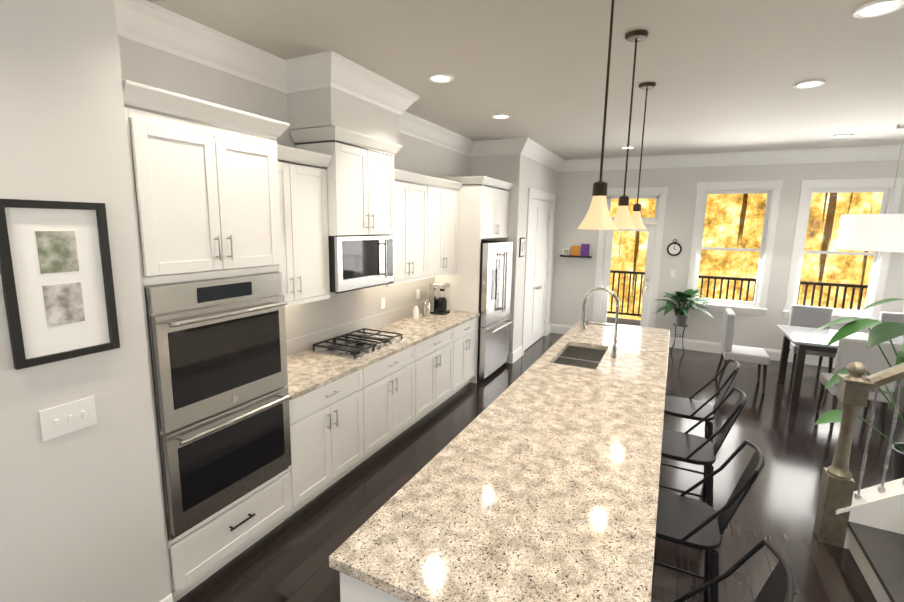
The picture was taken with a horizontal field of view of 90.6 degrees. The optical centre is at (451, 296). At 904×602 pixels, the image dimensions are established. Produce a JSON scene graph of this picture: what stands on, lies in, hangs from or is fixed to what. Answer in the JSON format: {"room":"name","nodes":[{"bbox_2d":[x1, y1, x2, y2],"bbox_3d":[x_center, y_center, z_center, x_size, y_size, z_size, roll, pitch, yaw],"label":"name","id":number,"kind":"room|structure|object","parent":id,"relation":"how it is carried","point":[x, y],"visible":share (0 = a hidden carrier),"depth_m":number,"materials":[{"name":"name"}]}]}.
{"room":"dining room and kitchen","nodes":[
{"label":"dining room and kitchen","id":0,"kind":"room"},
{"bbox_2d":[0,0,169,601],"bbox_3d":[-1.802,0.102,1.872,0.669,3.150,0.598,6,10,26],"label":"wall","id":1,"kind":"structure","parent":0,"point":[81,515],"depth_m":1.76,"materials":[{"name":"paint"}]},
{"bbox_2d":[0,199,119,369],"bbox_3d":[-1.483,-0.058,1.702,0.021,0.600,0.335,6,10,26],"label":"picture frame","id":2,"kind":"object","parent":1,"relation":"attached to","point":[57,279],"visible":0.96,"depth_m":1.69,"materials":[{"name":"white paper"}]},
{"bbox_2d":[39,396,96,440],"bbox_3d":[-1.509,0.479,1.766,0.012,0.120,0.180,6,10,26],"label":"switch plate","id":3,"kind":"object","parent":1,"relation":"attached to","point":[60,420],"visible":1,"depth_m":1.76,"materials":[{"name":"white plastic"}]},
{"bbox_2d":[114,0,133,7],"bbox_3d":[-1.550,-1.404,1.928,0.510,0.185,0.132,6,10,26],"label":"crown molding","id":4,"kind":"structure","parent":1,"relation":"attached to","point":[118,3],"depth_m":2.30,"materials":[{"name":"white wood"}]},
{"bbox_2d":[160,594,172,601],"bbox_3d":[-1.523,1.599,1.962,0.018,0.175,0.600,6,10,26],"label":"baseboard","id":5,"kind":"structure","parent":1,"relation":"attached to","point":[169,598],"depth_m":2.20,"materials":[{"name":"white wood"}]},
{"bbox_2d":[118,36,469,344],"bbox_3d":[-1.343,-0.186,3.694,0.150,3.150,11.450,6,10,26],"label":"wall","id":6,"kind":"structure","parent":0,"point":[146,65],"depth_m":3.00,"materials":[{"name":"paint"}]},
{"bbox_2d":[115,0,305,93],"bbox_3d":[-1.534,-1.528,2.691,0.150,0.185,1.530,6,10,26],"label":"crown molding","id":7,"kind":"structure","parent":6,"relation":"attached to","point":[149,24],"depth_m":2.74,"materials":[{"name":"white wood"}]},
{"bbox_2d":[286,160,305,303],"bbox_3d":[-1.340,-0.437,3.082,0.325,0.960,0.434,6,10,26],"label":"upper cabinet","id":8,"kind":"object","parent":6,"relation":"attached to","point":[293,189],"depth_m":3.17,"materials":[{"name":"white wood"}]},
{"bbox_2d":[298,164,329,299],"bbox_3d":[-1.201,-0.479,3.358,0.325,0.960,0.434,6,10,26],"label":"upper cabinet","id":9,"kind":"object","parent":6,"relation":"attached to","point":[312,177],"depth_m":3.36,"materials":[{"name":"white wood"}]},
{"bbox_2d":[290,126,373,235],"bbox_3d":[-0.958,-0.911,3.679,0.405,0.798,0.459,6,10,26],"label":"upper cabinet","id":10,"kind":"object","parent":6,"relation":"attached to","point":[349,169],"depth_m":3.48,"materials":[{"name":"white wood"}]},
{"bbox_2d":[328,235,393,293],"bbox_3d":[-0.872,-0.311,3.918,0.444,0.450,0.788,6,10,26],"label":"microwave","id":11,"kind":"object","parent":10,"relation":"attached to","point":[358,262],"visible":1,"depth_m":3.74,"materials":[{"name":"silver plastic"}]},
{"bbox_2d":[285,277,434,355],"bbox_3d":[-0.912,-0.127,4.401,0.011,0.980,3.070,6,10,26],"label":"tile backsplash","id":12,"kind":"structure","parent":6,"relation":"attached to","point":[309,325],"depth_m":4.28,"materials":[{"name":"white tile"}]},
{"bbox_2d":[381,297,384,308],"bbox_3d":[-0.737,0.071,4.779,0.005,0.115,0.070,6,10,26],"label":"outlet","id":13,"kind":"object","parent":12,"relation":"attached to","point":[383,299],"depth_m":4.77,"materials":[{"name":"white plastic"}]},
{"bbox_2d":[416,289,419,298],"bbox_3d":[-0.412,-0.028,5.425,0.005,0.115,0.070,6,10,26],"label":"outlet","id":14,"kind":"object","parent":12,"relation":"attached to","point":[417,291],"depth_m":5.42,"materials":[{"name":"white plastic"}]},
{"bbox_2d":[374,137,397,235],"bbox_3d":[-0.808,-0.957,3.977,0.405,0.798,0.459,6,10,26],"label":"upper cabinet","id":15,"kind":"object","parent":6,"relation":"attached to","point":[385,187],"depth_m":3.96,"materials":[{"name":"white wood"}]},
{"bbox_2d":[392,180,413,283],"bbox_3d":[-0.650,-0.647,4.454,0.325,0.960,0.434,6,10,26],"label":"upper cabinet","id":16,"kind":"object","parent":6,"relation":"attached to","point":[404,242],"depth_m":4.46,"materials":[{"name":"white wood"}]},
{"bbox_2d":[414,184,433,279],"bbox_3d":[-0.496,-0.694,4.759,0.325,0.960,0.499,6,10,26],"label":"upper cabinet","id":17,"kind":"object","parent":6,"relation":"attached to","point":[423,195],"depth_m":4.78,"materials":[{"name":"white wood"}]},
{"bbox_2d":[399,119,477,156],"bbox_3d":[-0.235,-1.924,5.270,0.150,0.185,2.500,6,10,26],"label":"crown molding","id":18,"kind":"structure","parent":6,"relation":"attached to","point":[424,130],"depth_m":5.42,"materials":[{"name":"white wood"}]},
{"bbox_2d":[430,184,449,275],"bbox_3d":[-0.328,-0.746,5.093,0.325,0.960,0.509,6,10,26],"label":"upper cabinet","id":19,"kind":"object","parent":6,"relation":"attached to","point":[441,196],"depth_m":5.12,"materials":[{"name":"white wood"}]},
{"bbox_2d":[446,188,461,271],"bbox_3d":[-0.170,-0.794,5.407,0.325,0.960,0.444,6,10,26],"label":"upper cabinet","id":20,"kind":"object","parent":6,"relation":"attached to","point":[455,196],"depth_m":5.43,"materials":[{"name":"white wood"}]},
{"bbox_2d":[434,176,501,239],"bbox_3d":[0.206,-1.129,5.771,0.620,0.738,0.558,6,10,26],"label":"upper cabinet","id":21,"kind":"object","parent":6,"relation":"attached to","point":[478,220],"depth_m":5.44,"materials":[{"name":"white wood"}]},
{"bbox_2d":[287,87,398,147],"bbox_3d":[-0.869,-1.554,3.725,0.429,0.445,0.900,6,10,26],"label":"soffit","id":22,"kind":"structure","parent":0,"point":[325,107],"depth_m":3.40,"materials":[{"name":"paint"}]},
{"bbox_2d":[469,154,557,362],"bbox_3d":[1.059,-0.755,7.454,0.759,3.150,2.199,6,10,26],"label":"wall","id":23,"kind":"structure","parent":0,"point":[522,173],"depth_m":6.41,"materials":[{"name":"paint"}]},
{"bbox_2d":[478,138,517,155],"bbox_3d":[0.628,-2.053,6.154,0.600,0.185,0.132,6,10,26],"label":"crown molding","id":24,"kind":"structure","parent":23,"relation":"attached to","point":[499,146],"depth_m":6.14,"materials":[{"name":"white wood"}]},
{"bbox_2d":[498,181,509,237],"bbox_3d":[0.400,-1.188,6.156,0.620,0.738,0.557,6,10,26],"label":"upper cabinet","id":25,"kind":"object","parent":23,"relation":"attached to","point":[503,205],"depth_m":6.08,"materials":[{"name":"white wood"}]},
{"bbox_2d":[510,345,521,363],"bbox_3d":[0.975,0.868,6.731,0.026,0.175,0.436,6,10,26],"label":"baseboard","id":26,"kind":"structure","parent":23,"relation":"attached to","point":[516,354],"depth_m":6.66,"materials":[{"name":"white wood"}]},
{"bbox_2d":[519,237,524,256],"bbox_3d":[1.017,-0.715,6.487,0.017,0.280,0.200,6,10,26],"label":"picture frame","id":27,"kind":"object","parent":23,"relation":"attached to","point":[521,247],"visible":1,"depth_m":6.46,"materials":[{"name":"black plastic"}]},
{"bbox_2d":[522,188,555,355],"bbox_3d":[1.421,-0.441,7.433,0.141,2.550,1.560,6,10,26],"label":"door","id":28,"kind":"structure","parent":23,"relation":"attached to","point":[539,235],"depth_m":7.46,"materials":[{"name":"white wood"}]},
{"bbox_2d":[518,137,565,171],"bbox_3d":[1.424,-2.160,6.901,0.132,0.185,2.192,6,10,26],"label":"crown molding","id":29,"kind":"structure","parent":23,"relation":"attached to","point":[527,147],"depth_m":6.68,"materials":[{"name":"white wood"}]},
{"bbox_2d":[147,0,903,159],"bbox_3d":[2.450,-1.433,1.592,8.860,0.120,11.450,6,10,26],"label":"ceiling","id":30,"kind":"structure","parent":0,"point":[725,75],"depth_m":3.15,"materials":[{"name":"paint"}]},
{"bbox_2d":[310,51,421,119],"bbox_3d":[-0.620,-1.657,3.584,0.142,0.185,1.164,6,10,26],"label":"crown molding","id":31,"kind":"structure","parent":30,"relation":"attached to","point":[329,69],"depth_m":3.40,"materials":[{"name":"white wood"}]},
{"bbox_2d":[428,73,453,82],"bbox_3d":[-0.087,-1.728,3.542,0.203,0.013,0.203,4,10,17],"label":"recessed light","id":32,"kind":"object","parent":30,"relation":"in","point":[439,77],"depth_m":3.53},
{"bbox_2d":[492,114,510,118],"bbox_3d":[0.523,-1.914,4.755,0.203,0.013,0.203,4,10,20],"label":"recessed light","id":33,"kind":"object","parent":30,"relation":"in","point":[496,116],"depth_m":4.76,"materials":[{"name":"white plastic"}]},
{"bbox_2d":[577,0,617,229],"bbox_3d":[0.657,-0.868,1.898,0.174,1.154,0.174,6,10,26],"label":"pendant light","id":34,"kind":"object","parent":30,"relation":"hanging from","point":[598,217],"visible":1,"depth_m":1.93,"materials":[{"name":"beige glass"}]},
{"bbox_2d":[620,146,634,148],"bbox_3d":[2.550,-2.159,6.488,0.203,0.013,0.203,4,10,17],"label":"recessed light","id":35,"kind":"object","parent":30,"relation":"in","point":[625,147],"depth_m":6.48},
{"bbox_2d":[613,30,648,228],"bbox_3d":[1.098,-1.003,2.774,0.174,1.154,0.174,6,10,26],"label":"pendant light","id":36,"kind":"object","parent":30,"relation":"hanging from","point":[622,219],"visible":0.96,"depth_m":2.79,"materials":[{"name":"beige glass"}]},
{"bbox_2d":[631,82,655,228],"bbox_3d":[1.570,-1.147,3.712,0.174,1.154,0.174,6,10,26],"label":"pendant light","id":37,"kind":"object","parent":30,"relation":"hanging from","point":[636,220],"visible":0.85,"depth_m":3.73,"materials":[{"name":"beige glass"}]},
{"bbox_2d":[793,79,825,88],"bbox_3d":[2.815,-1.672,3.525,0.203,0.013,0.203,4,10,20],"label":"recessed light","id":38,"kind":"object","parent":30,"relation":"in","point":[807,84],"depth_m":3.52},
{"bbox_2d":[832,134,853,137],"bbox_3d":[4.739,-1.946,5.418,0.203,0.013,0.203,-1,9,-13],"label":"recessed light","id":39,"kind":"object","parent":30,"relation":"in","point":[840,135],"depth_m":5.41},
{"bbox_2d":[836,124,903,251],"bbox_3d":[4.871,-1.186,4.926,0.820,1.349,0.820,6,10,26],"label":"drum pendant light","id":40,"kind":"object","parent":30,"relation":"hanging from","point":[874,232],"visible":1,"depth_m":4.81,"materials":[{"name":"white fabric"}]},
{"bbox_2d":[853,0,903,18],"bbox_3d":[2.200,-1.485,2.304,0.203,0.013,0.203,4,10,20],"label":"recessed light","id":41,"kind":"object","parent":30,"relation":"in","point":[876,8],"depth_m":2.31,"materials":[{"name":"white plastic"}]},
{"bbox_2d":[176,333,903,601],"bbox_3d":[2.392,1.794,2.117,8.860,0.120,11.450,6,10,26],"label":"floor","id":42,"kind":"structure","parent":0,"point":[287,560],"depth_m":3.47,"materials":[{"name":"brown wood"}]},
{"bbox_2d":[122,80,297,601],"bbox_3d":[-1.492,0.291,2.557,0.640,2.568,0.825,6,10,26],"label":"tall cabinet","id":43,"kind":"object","parent":42,"relation":"on","point":[234,197],"depth_m":2.28,"materials":[{"name":"white wood"}]},
{"bbox_2d":[144,272,291,540],"bbox_3d":[-1.189,0.537,2.442,0.125,1.274,0.763,6,10,26],"label":"double oven","id":44,"kind":"object","parent":43,"relation":"in","point":[218,349],"visible":0.98,"depth_m":2.35,"materials":[{"name":"silver metal"}]},
{"bbox_2d":[294,368,369,509],"bbox_3d":[-1.146,1.010,3.431,0.620,0.880,0.830,6,10,26],"label":"base cabinet","id":45,"kind":"object","parent":42,"relation":"on","point":[332,423],"depth_m":3.27,"materials":[{"name":"white wood"}]},
{"bbox_2d":[294,308,479,399],"bbox_3d":[-0.627,0.404,4.339,0.650,0.038,3.066,6,10,26],"label":"countertop","id":46,"kind":"structure","parent":45,"relation":"on","point":[312,371],"depth_m":3.72,"materials":[{"name":"beige stone"}]},
{"bbox_2d":[308,328,406,359],"bbox_3d":[-0.824,0.405,4.004,0.510,0.060,0.760,6,10,26],"label":"gas cooktop","id":47,"kind":"object","parent":46,"relation":"in","point":[360,344],"visible":1,"depth_m":3.90,"materials":[{"name":"silver metal"}]},
{"bbox_2d":[413,306,418,318],"bbox_3d":[-0.414,0.181,5.130,0.070,0.154,0.070,6,10,26],"label":"bottle","id":48,"kind":"object","parent":46,"relation":"on","point":[415,312],"visible":1,"depth_m":5.11,"materials":[{"name":"ceramic"}]},
{"bbox_2d":[422,299,429,317],"bbox_3d":[-0.302,0.135,5.259,0.094,0.207,0.093,6,10,26],"label":"steel canister","id":49,"kind":"object","parent":46,"relation":"on","point":[426,308],"visible":1,"depth_m":5.22,"materials":[{"name":"silver metal"}]},
{"bbox_2d":[429,282,449,314],"bbox_3d":[-0.153,0.021,5.472,0.200,0.369,0.180,6,10,26],"label":"coffee maker","id":50,"kind":"object","parent":46,"relation":"on","point":[438,303],"visible":0.96,"depth_m":5.42,"materials":[{"name":"black plastic"}]},
{"bbox_2d":[370,344,421,455],"bbox_3d":[-0.809,0.907,4.101,0.620,0.880,0.934,6,10,26],"label":"base cabinet","id":51,"kind":"object","parent":42,"relation":"on","point":[396,381],"depth_m":4.01,"materials":[{"name":"white wood"}]},
{"bbox_2d":[422,328,457,417],"bbox_3d":[-0.445,0.796,4.822,0.620,0.880,0.944,6,10,26],"label":"base cabinet","id":52,"kind":"object","parent":42,"relation":"on","point":[440,354],"depth_m":4.76,"materials":[{"name":"white wood"}]},
{"bbox_2d":[458,320,477,390],"bbox_3d":[-0.128,0.699,5.453,0.620,0.880,0.730,6,10,26],"label":"base cabinet","id":53,"kind":"object","parent":42,"relation":"on","point":[468,332],"depth_m":5.40,"materials":[{"name":"white wood"}]},
{"bbox_2d":[340,344,604,601],"bbox_3d":[0.964,1.080,3.238,0.912,0.879,4.224,6,10,26],"label":"kitchen island","id":54,"kind":"object","parent":42,"relation":"on","point":[350,591],"depth_m":1.52,"materials":[{"name":"wood"}]},
{"bbox_2d":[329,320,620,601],"bbox_3d":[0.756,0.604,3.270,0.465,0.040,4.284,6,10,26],"label":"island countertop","id":55,"kind":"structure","parent":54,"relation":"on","point":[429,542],"depth_m":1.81,"materials":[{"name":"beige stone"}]},
{"bbox_2d":[461,324,668,601],"bbox_3d":[1.185,0.646,3.060,0.495,0.040,4.284,6,10,26],"label":"island countertop","id":56,"kind":"structure","parent":54,"relation":"on","point":[584,530],"depth_m":1.79,"materials":[{"name":"beige stone"}]},
{"bbox_2d":[580,287,619,358],"bbox_3d":[1.257,0.209,3.794,0.321,0.591,0.093,6,10,26],"label":"spring faucet","id":57,"kind":"object","parent":56,"relation":"on","point":[583,327],"visible":1,"depth_m":3.74,"materials":[{"name":"silver metal"}]},
{"bbox_2d":[477,240,513,381],"bbox_3d":[0.359,0.142,6.131,0.762,1.780,0.960,6,10,26],"label":"fridge","id":58,"kind":"object","parent":42,"relation":"on","point":[495,289],"visible":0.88,"depth_m":5.80,"materials":[{"name":"silver metal"}]},
{"bbox_2d":[670,323,687,354],"bbox_3d":[3.692,0.685,7.277,0.220,0.462,0.220,6,10,26],"label":"plant stand","id":59,"kind":"object","parent":42,"relation":"on","point":[675,334],"visible":0.79,"depth_m":7.21,"materials":[{"name":"black metal"}]},
{"bbox_2d":[654,288,712,325],"bbox_3d":[3.643,0.188,7.054,0.928,0.587,0.801,6,10,26],"label":"pothos plant","id":60,"kind":"object","parent":59,"relation":"on","point":[679,298],"visible":0.98,"depth_m":7.08,"materials":[{"name":"green plant"}]},
{"bbox_2d":[661,359,739,474],"bbox_3d":[1.833,0.979,3.432,0.530,1.050,0.443,6,10,26],"label":"stool","id":61,"kind":"object","parent":42,"relation":"on","point":[689,408],"visible":0.54,"depth_m":3.34,"materials":[{"name":"black metal"}]},
{"bbox_2d":[659,387,746,507],"bbox_3d":[1.486,1.070,2.830,0.530,1.050,0.443,6,10,26],"label":"stool","id":62,"kind":"object","parent":42,"relation":"on","point":[686,447],"visible":0.67,"depth_m":2.73,"materials":[{"name":"black metal"}]},
{"bbox_2d":[654,440,764,601],"bbox_3d":[1.102,1.177,2.135,0.530,1.050,0.443,6,10,26],"label":"stool","id":63,"kind":"object","parent":42,"relation":"on","point":[682,519],"visible":0.83,"depth_m":2.03,"materials":[{"name":"black metal"}]},
{"bbox_2d":[651,538,796,601],"bbox_3d":[0.723,1.278,1.471,0.530,1.050,0.443,6,10,26],"label":"stool","id":64,"kind":"object","parent":42,"relation":"on","point":[779,585],"visible":0.92,"depth_m":1.34,"materials":[{"name":"black metal"}]},
{"bbox_2d":[715,308,769,392],"bbox_3d":[3.760,0.678,5.772,0.524,0.962,0.460,6,10,26],"label":"dining chair","id":65,"kind":"object","parent":42,"relation":"on","point":[753,355],"visible":0.94,"depth_m":5.64,"materials":[{"name":"grey fabric"}]},
{"bbox_2d":[788,305,835,378],"bbox_3d":[4.942,0.635,6.167,0.460,0.962,0.524,6,10,26],"label":"dining chair","id":66,"kind":"object","parent":42,"relation":"on","point":[809,316],"visible":0.46,"depth_m":6.22,"materials":[{"name":"grey fabric"}]},
{"bbox_2d":[776,325,903,403],"bbox_3d":[5.012,0.901,5.175,2.000,0.755,1.000,6,10,26],"label":"dining table","id":67,"kind":"object","parent":42,"relation":"on","point":[802,339],"visible":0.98,"depth_m":5.28,"materials":[{"name":"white wood"}]},
{"bbox_2d":[813,298,903,480],"bbox_3d":[3.565,0.755,3.438,1.335,1.548,1.311,6,10,26],"label":"monstera plant","id":68,"kind":"object","parent":42,"relation":"on","point":[881,332],"visible":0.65,"depth_m":3.49,"materials":[{"name":"green plant"}]},
{"bbox_2d":[813,362,903,601],"bbox_3d":[3.370,0.355,1.819,2.500,2.851,1.040,6,10,26],"label":"staircase","id":69,"kind":"structure","parent":42,"relation":"on","point":[865,526],"depth_m":2.76,"materials":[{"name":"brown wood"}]},
{"bbox_2d":[816,337,901,439],"bbox_3d":[4.156,0.875,4.606,0.460,0.962,0.524,6,10,26],"label":"dining chair","id":70,"kind":"object","parent":42,"relation":"on","point":[872,359],"visible":0.65,"depth_m":4.37,"materials":[{"name":"grey fabric"}]},
{"bbox_2d":[879,311,903,335],"bbox_3d":[5.810,0.720,5.742,0.460,0.962,0.524,6,10,26],"label":"dining chair","id":71,"kind":"object","parent":42,"relation":"on","point":[891,317],"visible":0.12,"depth_m":5.87,"materials":[{"name":"grey fabric"}]},
{"bbox_2d":[550,160,903,355],"bbox_3d":[4.984,-0.583,6.832,8.660,3.150,0.150,6,10,26],"label":"wall","id":72,"kind":"structure","parent":0,"point":[573,283],"depth_m":7.26,"materials":[{"name":"paint"}]},
{"bbox_2d":[549,324,572,333],"bbox_3d":[2.204,0.631,8.325,0.770,0.175,0.016,6,10,26],"label":"baseboard","id":73,"kind":"structure","parent":72,"relation":"attached to","point":[553,328],"depth_m":8.41,"materials":[{"name":"white wood"}]},
{"bbox_2d":[560,255,591,257],"bbox_3d":[2.225,-0.723,8.041,0.540,0.030,0.129,6,10,26],"label":"floating shelf","id":74,"kind":"object","parent":72,"relation":"attached to","point":[576,256],"visible":0.93,"depth_m":7.97,"materials":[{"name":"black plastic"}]},
{"bbox_2d":[563,244,589,255],"bbox_3d":[2.220,-0.842,8.006,0.460,0.214,0.045,6,10,26],"label":"books","id":75,"kind":"object","parent":74,"relation":"on","point":[575,250],"visible":1,"depth_m":7.97,"materials":[{"name":"multicoloured paper"}]},
{"bbox_2d":[592,187,667,327],"bbox_3d":[3.054,-0.518,7.779,1.050,2.670,0.172,6,10,26],"label":"door","id":76,"kind":"structure","parent":72,"relation":"attached to","point":[654,227],"depth_m":7.65,"materials":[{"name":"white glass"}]},
{"bbox_2d":[670,270,675,276],"bbox_3d":[3.671,-0.385,7.432,0.070,0.120,0.011,6,10,26],"label":"switch plate","id":77,"kind":"object","parent":72,"relation":"attached to","point":[672,274],"visible":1,"depth_m":7.43,"materials":[{"name":"white plastic"}]},
{"bbox_2d":[667,239,681,255],"bbox_3d":[3.662,-0.809,7.364,0.224,0.281,0.023,6,10,26],"label":"wall clock","id":78,"kind":"object","parent":72,"relation":"attached to","point":[674,248],"visible":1,"depth_m":7.36,"materials":[{"name":"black plastic"}]},
{"bbox_2d":[685,180,782,315],"bbox_3d":[4.395,-0.764,7.055,1.140,2.045,0.170,6,10,26],"label":"window","id":79,"kind":"structure","parent":72,"relation":"in","point":[772,189],"depth_m":6.96,"materials":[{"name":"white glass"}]},
{"bbox_2d":[566,144,903,171],"bbox_3d":[5.225,-1.999,6.334,7.460,0.185,0.132,6,10,26],"label":"crown molding","id":80,"kind":"structure","parent":72,"relation":"attached to","point":[878,152],"depth_m":6.70,"materials":[{"name":"white wood"}]},
{"bbox_2d":[669,337,835,367],"bbox_3d":[6.057,1.007,6.442,5.780,0.175,0.016,6,10,26],"label":"baseboard","id":81,"kind":"structure","parent":72,"relation":"attached to","point":[688,344],"depth_m":7.28,"materials":[{"name":"white wood"}]},
{"bbox_2d":[782,178,903,325],"bbox_3d":[5.595,-0.647,6.469,1.140,2.045,0.170,6,10,26],"label":"window","id":82,"kind":"structure","parent":72,"relation":"in","point":[879,268],"depth_m":6.39,"materials":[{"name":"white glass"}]},
{"label":"outside","id":83,"kind":"structure","parent":0,"visible":0},
{"bbox_2d":[606,270,867,325],"bbox_3d":[5.364,0.349,8.089,10.015,1.240,2.140,6,10,26],"label":"railing","id":84,"kind":"object","parent":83,"point":[638,322],"depth_m":8.99,"materials":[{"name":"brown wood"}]},
{"bbox_2d":[607,192,882,319],"bbox_3d":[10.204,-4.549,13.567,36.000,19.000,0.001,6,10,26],"label":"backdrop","id":85,"kind":"structure","parent":83,"point":[711,265],"depth_m":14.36,"materials":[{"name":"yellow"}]}
]}

